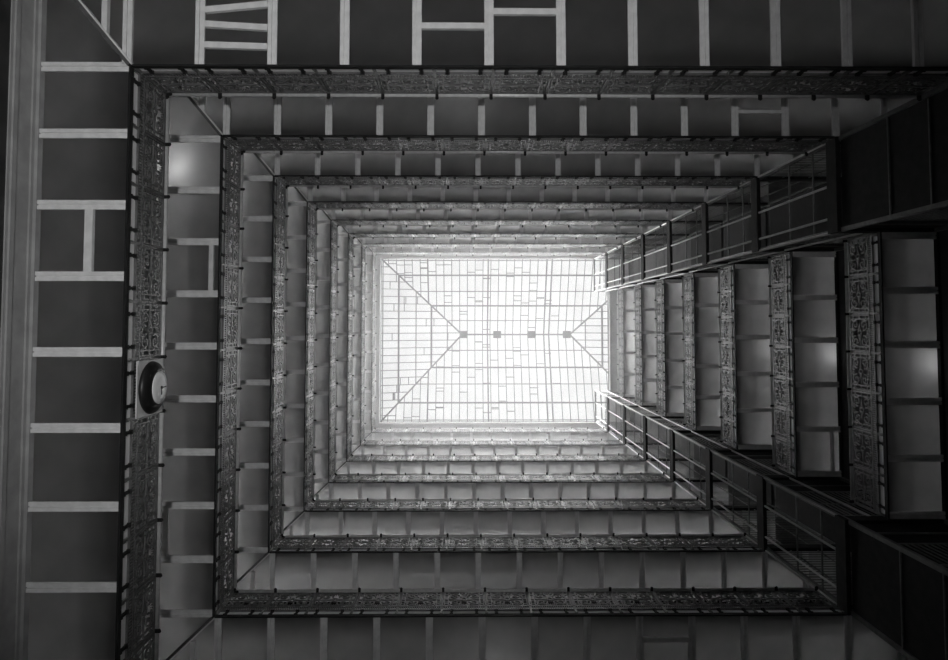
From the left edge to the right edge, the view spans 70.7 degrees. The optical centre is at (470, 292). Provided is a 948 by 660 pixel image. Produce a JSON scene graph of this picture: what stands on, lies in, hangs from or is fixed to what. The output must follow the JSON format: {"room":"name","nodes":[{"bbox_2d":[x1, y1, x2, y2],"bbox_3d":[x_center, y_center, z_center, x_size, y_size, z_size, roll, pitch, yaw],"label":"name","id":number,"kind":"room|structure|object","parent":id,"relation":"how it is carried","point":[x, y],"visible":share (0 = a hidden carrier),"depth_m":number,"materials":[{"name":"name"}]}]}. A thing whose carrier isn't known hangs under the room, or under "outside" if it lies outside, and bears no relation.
{"room":"building atrium","nodes":[
{"label":"building atrium","id":0,"kind":"room"},
{"bbox_2d":[128,79,311,659],"bbox_3d":[-7.200,1.810,20.549,0.300,43.746,13.612,0,-93,-1],"label":"wall","id":1,"kind":"structure","parent":0,"point":[145,273],"depth_m":14.27,"materials":[{"name":"paint"}]},
{"bbox_2d":[0,0,10,332],"bbox_3d":[-6.934,1.260,8.527,0.020,2.580,13.612,0,-93,-1],"label":"trim","id":2,"kind":"structure","parent":1,"relation":"attached to","point":[5,5],"depth_m":9.91,"materials":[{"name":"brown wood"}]},
{"bbox_2d":[0,0,46,659],"bbox_3d":[-6.908,1.336,10.185,0.100,0.740,13.612,0,-93,-1],"label":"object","id":3,"kind":"structure","parent":1,"relation":"attached to","point":[26,85],"depth_m":10.24,"materials":[{"name":"grey paint"}]},
{"bbox_2d":[26,62,133,659],"bbox_3d":[-6.191,1.517,10.504,1.510,0.150,10.420,0,-93,-1],"label":"ceiling","id":4,"kind":"structure","parent":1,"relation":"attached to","point":[74,587],"depth_m":10.54,"materials":[{"name":"paint"}]},
{"bbox_2d":[120,69,171,659],"bbox_3d":[-5.431,1.572,11.190,0.179,1.282,10.452,0,-93,-1],"label":"gallery railing","id":5,"kind":"object","parent":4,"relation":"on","point":[128,640],"visible":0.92,"depth_m":11.16,"materials":[{"name":"black metal"}]},
{"bbox_2d":[135,358,166,418],"bbox_3d":[-5.270,1.583,11.179,0.225,0.920,0.920,0,-93,-1],"label":"round clock","id":6,"kind":"object","parent":5,"relation":"attached to","point":[151,378],"visible":1,"depth_m":10.94,"materials":[{"name":"white paint"}]},
{"bbox_2d":[143,135,223,617],"bbox_3d":[-6.226,1.724,14.498,1.510,0.150,10.372,0,-93,-1],"label":"walkway","id":7,"kind":"object","parent":1,"relation":"attached to","point":[195,175],"visible":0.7,"depth_m":14.51,"materials":[{"name":"paint"}]},
{"bbox_2d":[215,138,245,613],"bbox_3d":[-5.466,1.755,15.185,0.179,1.282,10.452,0,-93,-1],"label":"gallery railing","id":8,"kind":"object","parent":7,"relation":"on","point":[222,528],"visible":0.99,"depth_m":15.19,"materials":[{"name":"black metal"}]},
{"bbox_2d":[221,176,274,552],"bbox_3d":[-6.261,1.907,18.494,1.510,0.150,10.372,0,-93,-1],"label":"walkway","id":9,"kind":"object","parent":1,"relation":"attached to","point":[256,355],"visible":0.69,"depth_m":18.51,"materials":[{"name":"paint"}]},
{"bbox_2d":[270,177,288,549],"bbox_3d":[-5.501,1.938,19.181,0.179,1.282,10.452,0,-93,-1],"label":"gallery railing","id":10,"kind":"object","parent":9,"relation":"on","point":[279,221],"visible":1,"depth_m":19.20,"materials":[{"name":"black metal"}]},
{"bbox_2d":[275,202,307,511],"bbox_3d":[-6.297,2.089,22.492,1.510,0.145,10.372,0,-93,-1],"label":"walkway","id":11,"kind":"object","parent":1,"relation":"attached to","point":[297,221],"visible":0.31,"depth_m":22.51,"materials":[{"name":"paint"}]},
{"bbox_2d":[305,203,318,508],"bbox_3d":[-5.536,2.120,23.177,0.179,1.282,10.452,0,-93,-1],"label":"gallery railing","id":12,"kind":"object","parent":11,"relation":"on","point":[310,386],"visible":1,"depth_m":23.28,"materials":[{"name":"black metal"}]},
{"bbox_2d":[308,220,331,482],"bbox_3d":[-6.332,2.272,26.488,1.510,0.145,10.372,0,-93,-1],"label":"walkway","id":13,"kind":"object","parent":1,"relation":"attached to","point":[324,227],"visible":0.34,"depth_m":26.50,"materials":[{"name":"paint"}]},
{"bbox_2d":[329,221,339,480],"bbox_3d":[-5.572,2.303,27.172,0.179,1.282,10.452,0,-93,-1],"label":"gallery railing","id":14,"kind":"object","parent":13,"relation":"on","point":[334,244],"visible":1,"depth_m":27.26,"materials":[{"name":"black metal"}]},
{"bbox_2d":[332,233,348,461],"bbox_3d":[-6.367,2.455,30.483,1.510,0.145,10.372,0,-93,-1],"label":"walkway","id":15,"kind":"object","parent":1,"relation":"attached to","point":[343,238],"visible":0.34,"depth_m":30.50,"materials":[{"name":"paint"}]},
{"bbox_2d":[346,234,354,459],"bbox_3d":[-5.607,2.486,31.168,0.179,1.282,10.452,0,-93,-1],"label":"gallery railing","id":16,"kind":"object","parent":15,"relation":"on","point":[351,315],"visible":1,"depth_m":31.27,"materials":[{"name":"black metal"}]},
{"bbox_2d":[349,244,361,445],"bbox_3d":[-6.402,2.638,34.479,1.510,0.145,10.372,0,-93,-1],"label":"walkway","id":17,"kind":"object","parent":1,"relation":"attached to","point":[357,320],"visible":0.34,"depth_m":34.49,"materials":[{"name":"paint"}]},
{"bbox_2d":[360,244,366,443],"bbox_3d":[-5.642,2.668,35.163,0.179,1.282,10.452,0,-93,-1],"label":"gallery railing","id":18,"kind":"object","parent":17,"relation":"on","point":[363,369],"visible":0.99,"depth_m":35.26,"materials":[{"name":"black metal"}]},
{"bbox_2d":[362,252,372,432],"bbox_3d":[-6.438,2.820,38.475,1.510,0.145,10.372,0,-93,-1],"label":"walkway","id":19,"kind":"object","parent":1,"relation":"attached to","point":[369,255],"visible":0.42,"depth_m":38.50,"materials":[{"name":"paint"}]},
{"bbox_2d":[371,253,376,430],"bbox_3d":[-5.677,2.851,39.159,0.179,1.282,10.452,0,-93,-1],"label":"gallery railing","id":20,"kind":"object","parent":19,"relation":"on","point":[373,342],"visible":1,"depth_m":39.45,"materials":[{"name":"black metal"}]},
{"bbox_2d":[373,255,629,432],"bbox_3d":[1.422,2.819,42.626,17.931,0.300,14.212,0,-93,-1],"label":"ceiling","id":21,"kind":"structure","parent":0,"point":[614,407],"depth_m":42.42,"materials":[{"name":"glass"},{"name":"white painted iron"}]},
{"bbox_2d":[380,259,608,421],"bbox_3d":[3.034,3.060,43.740,17.736,2.420,10.552,0,-93,-1],"label":"skylight","id":22,"kind":"object","parent":21,"relation":"attached to","point":[497,334],"visible":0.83,"depth_m":43.51,"materials":[{"name":"glass"},{"name":"white painted iron"}]},
{"bbox_2d":[460,331,466,337],"bbox_3d":[-0.496,2.799,44.797,0.520,0.150,0.480,0,-93,-1],"label":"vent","id":23,"kind":"object","parent":22,"relation":"attached to","point":[463,334],"depth_m":44.73,"materials":[{"name":"grey metal"}]},
{"bbox_2d":[493,331,500,337],"bbox_3d":[1.760,2.800,44.817,0.520,0.150,0.480,0,-93,-1],"label":"vent","id":24,"kind":"object","parent":22,"relation":"attached to","point":[496,334],"depth_m":44.76,"materials":[{"name":"grey metal"}]},
{"bbox_2d":[528,331,535,337],"bbox_3d":[4.084,2.801,44.838,0.520,0.150,0.480,0,-93,-1],"label":"vent","id":25,"kind":"object","parent":22,"relation":"attached to","point":[531,334],"depth_m":44.78,"materials":[{"name":"grey metal"}]},
{"bbox_2d":[563,331,570,337],"bbox_3d":[6.442,2.801,44.858,0.520,0.150,0.480,0,-93,-1],"label":"vent","id":26,"kind":"object","parent":22,"relation":"attached to","point":[566,334],"depth_m":44.79,"materials":[{"name":"grey metal"}]},
{"bbox_2d":[378,257,610,423],"bbox_3d":[1.524,2.998,42.383,14.711,0.270,10.572,0,-93,-1],"label":"trim","id":27,"kind":"structure","parent":21,"relation":"attached to","point":[379,257],"depth_m":42.36,"materials":[{"name":"paint"}]},
{"bbox_2d":[228,604,788,609],"bbox_3d":[1.616,8.761,20.309,17.931,43.746,0.300,0,-93,-1],"label":"wall","id":28,"kind":"structure","parent":0,"point":[638,604],"depth_m":18.00,"materials":[{"name":"paint"}]},
{"bbox_2d":[365,432,642,442],"bbox_3d":[1.458,8.701,38.260,17.311,0.175,1.430,0,-93,-1],"label":"walkway","id":29,"kind":"object","parent":28,"relation":"attached to","point":[373,435],"visible":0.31,"depth_m":38.31,"materials":[{"name":"paint"}]},
{"bbox_2d":[372,427,606,431],"bbox_3d":[1.093,8.007,38.983,13.673,1.282,0.179,0,-93,-1],"label":"gallery railing","id":30,"kind":"object","parent":29,"relation":"on","point":[390,429],"visible":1,"depth_m":39.29,"materials":[{"name":"black metal"}]},
{"bbox_2d":[351,444,665,458],"bbox_3d":[1.494,8.518,34.265,17.311,0.175,1.430,0,-93,-1],"label":"walkway","id":31,"kind":"object","parent":28,"relation":"attached to","point":[571,448],"visible":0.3,"depth_m":34.32,"materials":[{"name":"paint"}]},
{"bbox_2d":[361,439,622,445],"bbox_3d":[1.128,7.824,34.987,13.673,1.282,0.179,0,-93,-1],"label":"gallery railing","id":32,"kind":"object","parent":31,"relation":"on","point":[564,442],"visible":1,"depth_m":35.06,"materials":[{"name":"black metal"}]},
{"bbox_2d":[331,460,693,478],"bbox_3d":[1.529,8.336,30.269,17.311,0.175,1.430,0,-93,-1],"label":"walkway","id":33,"kind":"object","parent":28,"relation":"attached to","point":[550,466],"visible":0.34,"depth_m":30.33,"materials":[{"name":"paint"}]},
{"bbox_2d":[347,453,643,460],"bbox_3d":[1.163,7.642,30.992,13.673,1.282,0.179,0,-93,-1],"label":"gallery railing","id":34,"kind":"object","parent":33,"relation":"on","point":[532,457],"visible":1,"depth_m":31.11,"materials":[{"name":"black metal"}]},
{"bbox_2d":[308,481,728,510],"bbox_3d":[1.564,8.153,26.273,17.311,0.175,1.430,0,-93,-1],"label":"walkway","id":35,"kind":"object","parent":28,"relation":"attached to","point":[459,489],"visible":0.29,"depth_m":26.33,"materials":[{"name":"paint"}]},
{"bbox_2d":[329,472,671,481],"bbox_3d":[1.199,7.459,26.996,13.673,1.282,0.179,0,-93,-1],"label":"gallery railing","id":36,"kind":"object","parent":35,"relation":"on","point":[613,476],"visible":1,"depth_m":27.08,"materials":[{"name":"black metal"}]},
{"bbox_2d":[274,509,775,547],"bbox_3d":[1.599,7.970,22.278,17.311,0.175,1.430,0,-93,-1],"label":"walkway","id":37,"kind":"object","parent":28,"relation":"attached to","point":[568,521],"visible":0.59,"depth_m":22.32,"materials":[{"name":"paint"}]},
{"bbox_2d":[305,497,708,509],"bbox_3d":[1.234,7.276,23.000,13.673,1.282,0.179,0,-93,-1],"label":"gallery railing","id":38,"kind":"object","parent":37,"relation":"on","point":[555,505],"visible":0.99,"depth_m":23.07,"materials":[{"name":"black metal"}]},
{"bbox_2d":[145,612,908,659],"bbox_3d":[1.670,7.605,14.286,17.311,0.175,1.430,0,-93,-1],"label":"ceiling","id":39,"kind":"structure","parent":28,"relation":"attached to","point":[728,635],"depth_m":14.32,"materials":[{"name":"paint"}]},
{"bbox_2d":[215,586,843,614],"bbox_3d":[1.304,6.911,15.009,13.673,1.282,0.179,0,-93,-1],"label":"gallery railing","id":40,"kind":"object","parent":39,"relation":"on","point":[752,606],"visible":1,"depth_m":15.04,"materials":[{"name":"black metal"}]},
{"bbox_2d":[220,549,836,605],"bbox_3d":[1.634,7.787,18.282,17.311,0.175,1.430,0,-93,-1],"label":"walkway","id":41,"kind":"object","parent":28,"relation":"attached to","point":[740,568],"visible":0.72,"depth_m":18.32,"materials":[{"name":"paint"}]},
{"bbox_2d":[270,532,760,550],"bbox_3d":[1.269,7.093,19.005,13.673,1.282,0.179,0,-93,-1],"label":"gallery railing","id":42,"kind":"object","parent":41,"relation":"on","point":[727,544],"visible":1,"depth_m":19.03,"materials":[{"name":"black metal"}]},
{"bbox_2d":[628,80,947,602],"bbox_3d":[10.431,1.815,20.704,0.300,43.746,13.612,0,-93,-1],"label":"balcony railing","id":43,"kind":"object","parent":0,"point":[679,250],"depth_m":18.62,"materials":[{"name":"metal"}]},
{"bbox_2d":[622,289,638,396],"bbox_3d":[9.453,2.878,38.612,1.310,0.145,6.252,0,-93,-1],"label":"walkway","id":44,"kind":"object","parent":43,"relation":"attached to","point":[627,294],"visible":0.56,"depth_m":38.62,"materials":[{"name":"paint"}]},
{"bbox_2d":[616,289,623,396],"bbox_3d":[8.780,2.909,39.284,0.179,1.282,6.220,0,-93,-1],"label":"gallery railing","id":45,"kind":"object","parent":44,"relation":"on","point":[619,292],"visible":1,"depth_m":39.34,"materials":[{"name":"black metal"}]},
{"bbox_2d":[640,284,662,405],"bbox_3d":[9.488,2.695,34.616,1.310,0.145,6.252,0,-93,-1],"label":"walkway","id":46,"kind":"object","parent":43,"relation":"attached to","point":[648,327],"visible":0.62,"depth_m":34.63,"materials":[{"name":"paint"}]},
{"bbox_2d":[633,285,641,404],"bbox_3d":[8.816,2.726,35.288,0.179,1.282,6.220,0,-93,-1],"label":"gallery railing","id":47,"kind":"object","parent":46,"relation":"on","point":[637,315],"visible":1,"depth_m":35.41,"materials":[{"name":"black metal"}]},
{"bbox_2d":[663,279,692,415],"bbox_3d":[9.523,2.512,30.621,1.310,0.145,6.252,0,-93,-1],"label":"walkway","id":48,"kind":"object","parent":43,"relation":"attached to","point":[672,289],"visible":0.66,"depth_m":30.63,"materials":[{"name":"paint"}]},
{"bbox_2d":[654,280,664,415],"bbox_3d":[8.851,2.543,31.293,0.179,1.282,6.220,0,-93,-1],"label":"gallery railing","id":49,"kind":"object","parent":48,"relation":"on","point":[661,389],"visible":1,"depth_m":31.33,"materials":[{"name":"black metal"}]},
{"bbox_2d":[693,273,728,430],"bbox_3d":[9.558,2.329,26.625,1.310,0.145,6.252,0,-93,-1],"label":"walkway","id":50,"kind":"object","parent":43,"relation":"attached to","point":[705,285],"visible":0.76,"depth_m":26.64,"materials":[{"name":"paint"}]},
{"bbox_2d":[681,274,694,428],"bbox_3d":[8.886,2.360,27.297,0.179,1.282,6.220,0,-93,-1],"label":"gallery railing","id":51,"kind":"object","parent":50,"relation":"on","point":[691,420],"visible":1,"depth_m":27.34,"materials":[{"name":"black metal"}]},
{"bbox_2d":[733,264,771,449],"bbox_3d":[9.594,2.147,22.629,1.310,0.145,6.252,0,-93,-1],"label":"walkway","id":52,"kind":"object","parent":43,"relation":"attached to","point":[752,360],"visible":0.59,"depth_m":22.65,"materials":[{"name":"paint"}]},
{"bbox_2d":[717,265,735,447],"bbox_3d":[8.921,2.178,23.301,0.179,1.282,6.220,0,-93,-1],"label":"gallery railing","id":53,"kind":"object","parent":52,"relation":"on","point":[731,384],"visible":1,"depth_m":23.32,"materials":[{"name":"black metal"}]},
{"bbox_2d":[790,251,843,476],"bbox_3d":[9.629,1.964,18.631,1.310,0.150,6.252,0,-93,-1],"label":"walkway","id":54,"kind":"object","parent":43,"relation":"attached to","point":[814,276],"visible":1,"depth_m":18.64,"materials":[{"name":"paint"}]},
{"bbox_2d":[767,252,793,474],"bbox_3d":[8.956,1.995,19.306,0.179,1.282,6.220,0,-93,-1],"label":"gallery railing","id":55,"kind":"object","parent":54,"relation":"on","point":[772,278],"visible":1,"depth_m":19.31,"materials":[{"name":"black metal"}]},
{"bbox_2d":[877,232,947,519],"bbox_3d":[9.664,1.781,14.638,1.310,0.145,6.252,0,-93,-1],"label":"walkway","id":56,"kind":"object","parent":43,"relation":"attached to","point":[909,268],"visible":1,"depth_m":14.65,"materials":[{"name":"paint"}]},
{"bbox_2d":[843,233,884,516],"bbox_3d":[8.992,1.812,15.310,0.179,1.282,6.220,0,-93,-1],"label":"gallery railing","id":57,"kind":"object","parent":56,"relation":"on","point":[853,440],"visible":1,"depth_m":15.26,"materials":[{"name":"black metal"}]},
{"bbox_3d":[1.809,0.809,-1.322,17.931,0.200,14.212,0,-93,-1],"label":"floor","id":58,"kind":"structure","parent":0,"visible":0},
{"bbox_2d":[593,82,947,291],"bbox_3d":[9.129,-2.126,20.853,2.233,43.706,2.136,0,-93,-1],"label":"shaft","id":59,"kind":"object","parent":58,"relation":"on","point":[893,177],"visible":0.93,"depth_m":14.98,"materials":[{"name":"black metal"}]},
{"bbox_2d":[599,254,637,259],"bbox_3d":[8.990,-2.222,40.901,1.988,3.620,0.024,0,-93,-1],"label":"grille","id":60,"kind":"object","parent":59,"relation":"attached to","point":[610,256],"depth_m":40.81,"materials":[{"name":"black metal"}]},
{"bbox_2d":[611,246,658,252],"bbox_3d":[9.025,-2.405,36.905,1.988,3.620,0.024,0,-93,-1],"label":"grille","id":61,"kind":"object","parent":59,"relation":"attached to","point":[627,249],"depth_m":36.97,"materials":[{"name":"black metal"}]},
{"bbox_2d":[630,236,684,244],"bbox_3d":[9.060,-2.587,32.910,1.988,3.620,0.024,0,-93,-1],"label":"grille","id":62,"kind":"object","parent":59,"relation":"attached to","point":[650,240],"depth_m":32.98,"materials":[{"name":"black metal"}]},
{"bbox_2d":[651,223,714,234],"bbox_3d":[9.096,-2.770,28.914,1.988,3.620,0.024,0,-93,-1],"label":"grille","id":63,"kind":"object","parent":59,"relation":"attached to","point":[711,225],"depth_m":29.01,"materials":[{"name":"black metal"}]},
{"bbox_2d":[678,206,750,220],"bbox_3d":[9.131,-2.953,24.918,1.988,3.620,0.024,0,-93,-1],"label":"grille","id":64,"kind":"object","parent":59,"relation":"attached to","point":[689,215],"depth_m":24.84,"materials":[{"name":"black metal"}]},
{"bbox_2d":[715,182,820,202],"bbox_3d":[9.166,-3.135,20.923,1.988,3.620,0.024,0,-93,-1],"label":"grille","id":65,"kind":"object","parent":59,"relation":"attached to","point":[773,197],"depth_m":21.09,"materials":[{"name":"black metal"}]},
{"bbox_2d":[768,144,841,177],"bbox_3d":[9.201,-3.318,16.927,1.988,3.620,0.024,0,-93,-1],"label":"grille","id":66,"kind":"object","parent":59,"relation":"attached to","point":[818,152],"depth_m":17.52,"materials":[{"name":"black metal"}]},
{"bbox_2d":[594,390,947,659],"bbox_3d":[9.130,6.187,20.473,2.233,43.706,2.030,0,-93,-1],"label":"shaft","id":67,"kind":"object","parent":58,"relation":"on","point":[899,572],"visible":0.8,"depth_m":15.90,"materials":[{"name":"black metal"}]},
{"bbox_2d":[599,421,641,429],"bbox_3d":[8.991,8.059,40.431,1.988,3.620,0.024,0,-93,-1],"label":"grille","id":68,"kind":"object","parent":67,"relation":"attached to","point":[602,424],"depth_m":40.17,"materials":[{"name":"black metal"}]},
{"bbox_2d":[617,433,661,441],"bbox_3d":[9.026,7.876,36.435,1.988,3.620,0.024,0,-93,-1],"label":"grille","id":69,"kind":"object","parent":67,"relation":"attached to","point":[637,436],"depth_m":36.08,"materials":[{"name":"black metal"}]},
{"bbox_2d":[631,444,687,457],"bbox_3d":[9.062,7.694,32.439,1.988,3.620,0.024,0,-93,-1],"label":"grille","id":70,"kind":"object","parent":67,"relation":"attached to","point":[654,453],"depth_m":32.33,"materials":[{"name":"black metal"}]},
{"bbox_2d":[655,460,717,477],"bbox_3d":[9.097,7.511,28.444,1.988,3.620,0.024,0,-93,-1],"label":"grille","id":71,"kind":"object","parent":67,"relation":"attached to","point":[684,472],"depth_m":28.17,"materials":[{"name":"black metal"}]},
{"bbox_2d":[681,481,756,504],"bbox_3d":[9.132,7.328,24.448,1.988,3.620,0.024,0,-93,-1],"label":"grille","id":72,"kind":"object","parent":67,"relation":"attached to","point":[716,484],"depth_m":24.69,"materials":[{"name":"black metal"}]},
{"bbox_2d":[721,509,818,543],"bbox_3d":[9.167,7.145,20.452,1.988,3.620,0.024,0,-93,-1],"label":"grille","id":73,"kind":"object","parent":67,"relation":"attached to","point":[780,511],"depth_m":20.36,"materials":[{"name":"black metal"}]},
{"bbox_2d":[776,550,852,604],"bbox_3d":[9.203,6.963,16.457,1.988,3.620,0.024,0,-93,-1],"label":"grille","id":74,"kind":"object","parent":67,"relation":"attached to","point":[819,551],"depth_m":17.22,"materials":[{"name":"black metal"}]},
{"bbox_3d":[1.615,-5.136,20.944,17.931,43.746,0.300,0,-93,-1],"label":"wall","id":75,"kind":"structure","parent":0,"visible":0},
{"bbox_2d":[354,243,613,252],"bbox_3d":[1.457,-3.248,38.807,17.311,0.175,1.810,0,-93,-1],"label":"walkway","id":76,"kind":"object","parent":75,"relation":"attached to","point":[485,250],"visible":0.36,"depth_m":38.81,"materials":[{"name":"paint"}]},
{"bbox_2d":[373,252,604,255],"bbox_3d":[1.092,-2.301,39.454,13.673,1.282,0.179,0,-93,-1],"label":"gallery railing","id":77,"kind":"object","parent":76,"relation":"on","point":[377,253],"visible":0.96,"depth_m":39.55,"materials":[{"name":"black metal"}]},
{"bbox_2d":[45,0,947,70],"bbox_3d":[1.704,-4.527,10.837,17.311,0.175,1.810,0,-93,-1],"label":"ceiling","id":78,"kind":"structure","parent":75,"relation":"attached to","point":[773,35],"depth_m":10.84,"materials":[{"name":"paint"}]},
{"bbox_2d":[134,68,947,100],"bbox_3d":[1.339,-3.580,11.485,13.673,1.282,0.179,0,-93,-1],"label":"gallery railing","id":79,"kind":"object","parent":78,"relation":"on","point":[901,78],"visible":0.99,"depth_m":11.49,"materials":[{"name":"black metal"}]},
{"bbox_2d":[317,219,689,233],"bbox_3d":[1.528,-3.613,30.815,17.311,0.175,1.810,0,-93,-1],"label":"walkway","id":80,"kind":"object","parent":75,"relation":"attached to","point":[341,229],"visible":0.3,"depth_m":30.81,"materials":[{"name":"paint"}]},
{"bbox_2d":[350,234,641,239],"bbox_3d":[1.163,-2.666,31.463,13.673,1.282,0.179,0,-93,-1],"label":"gallery railing","id":81,"kind":"object","parent":80,"relation":"on","point":[372,236],"visible":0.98,"depth_m":31.68,"materials":[{"name":"black metal"}]},
{"bbox_2d":[354,235,662,243],"bbox_3d":[1.492,-3.430,34.811,17.311,0.175,1.810,0,-93,-1],"label":"walkway","id":82,"kind":"object","parent":75,"relation":"attached to","point":[356,240],"visible":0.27,"depth_m":34.80,"materials":[{"name":"paint"}]},
{"bbox_2d":[363,243,621,248],"bbox_3d":[1.127,-2.483,35.459,13.673,1.282,0.179,0,-93,-1],"label":"gallery railing","id":83,"kind":"object","parent":82,"relation":"on","point":[441,245],"visible":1,"depth_m":35.52,"materials":[{"name":"black metal"}]},
{"bbox_2d":[295,201,723,220],"bbox_3d":[1.563,-3.796,26.820,17.311,0.175,1.810,0,-93,-1],"label":"walkway","id":84,"kind":"object","parent":75,"relation":"attached to","point":[334,215],"visible":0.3,"depth_m":26.82,"materials":[{"name":"paint"}]},
{"bbox_2d":[333,219,667,227],"bbox_3d":[1.198,-2.849,27.467,13.673,1.282,0.179,0,-93,-1],"label":"gallery railing","id":85,"kind":"object","parent":84,"relation":"on","point":[341,223],"visible":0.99,"depth_m":27.61,"materials":[{"name":"black metal"}]},
{"bbox_2d":[265,175,768,202],"bbox_3d":[1.598,-3.979,22.824,17.311,0.175,1.810,0,-93,-1],"label":"walkway","id":86,"kind":"object","parent":75,"relation":"attached to","point":[308,194],"visible":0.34,"depth_m":22.83,"materials":[{"name":"paint"}]},
{"bbox_2d":[309,201,703,211],"bbox_3d":[1.233,-3.031,23.472,13.673,1.282,0.179,0,-93,-1],"label":"gallery railing","id":87,"kind":"object","parent":86,"relation":"on","point":[322,206],"visible":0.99,"depth_m":23.60,"materials":[{"name":"black metal"}]},
{"bbox_2d":[227,142,825,177],"bbox_3d":[1.633,-4.161,18.828,17.311,0.175,1.810,0,-93,-1],"label":"walkway","id":88,"kind":"object","parent":75,"relation":"attached to","point":[274,164],"visible":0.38,"depth_m":18.83,"materials":[{"name":"paint"}]},
{"bbox_2d":[276,177,753,189],"bbox_3d":[1.268,-3.214,19.476,13.673,1.282,0.179,0,-93,-1],"label":"gallery railing","id":89,"kind":"object","parent":88,"relation":"on","point":[317,182],"visible":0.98,"depth_m":19.50,"materials":[{"name":"black metal"}]},
{"bbox_2d":[157,74,928,138],"bbox_3d":[1.668,-4.344,14.833,17.311,0.175,1.810,0,-93,-1],"label":"walkway","id":90,"kind":"object","parent":75,"relation":"attached to","point":[292,117],"visible":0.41,"depth_m":14.84,"materials":[{"name":"paint"}]},
{"bbox_2d":[224,137,830,155],"bbox_3d":[1.303,-3.397,15.480,13.673,1.282,0.179,0,-93,-1],"label":"gallery railing","id":91,"kind":"object","parent":90,"relation":"on","point":[703,144],"visible":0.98,"depth_m":15.54,"materials":[{"name":"black metal"}]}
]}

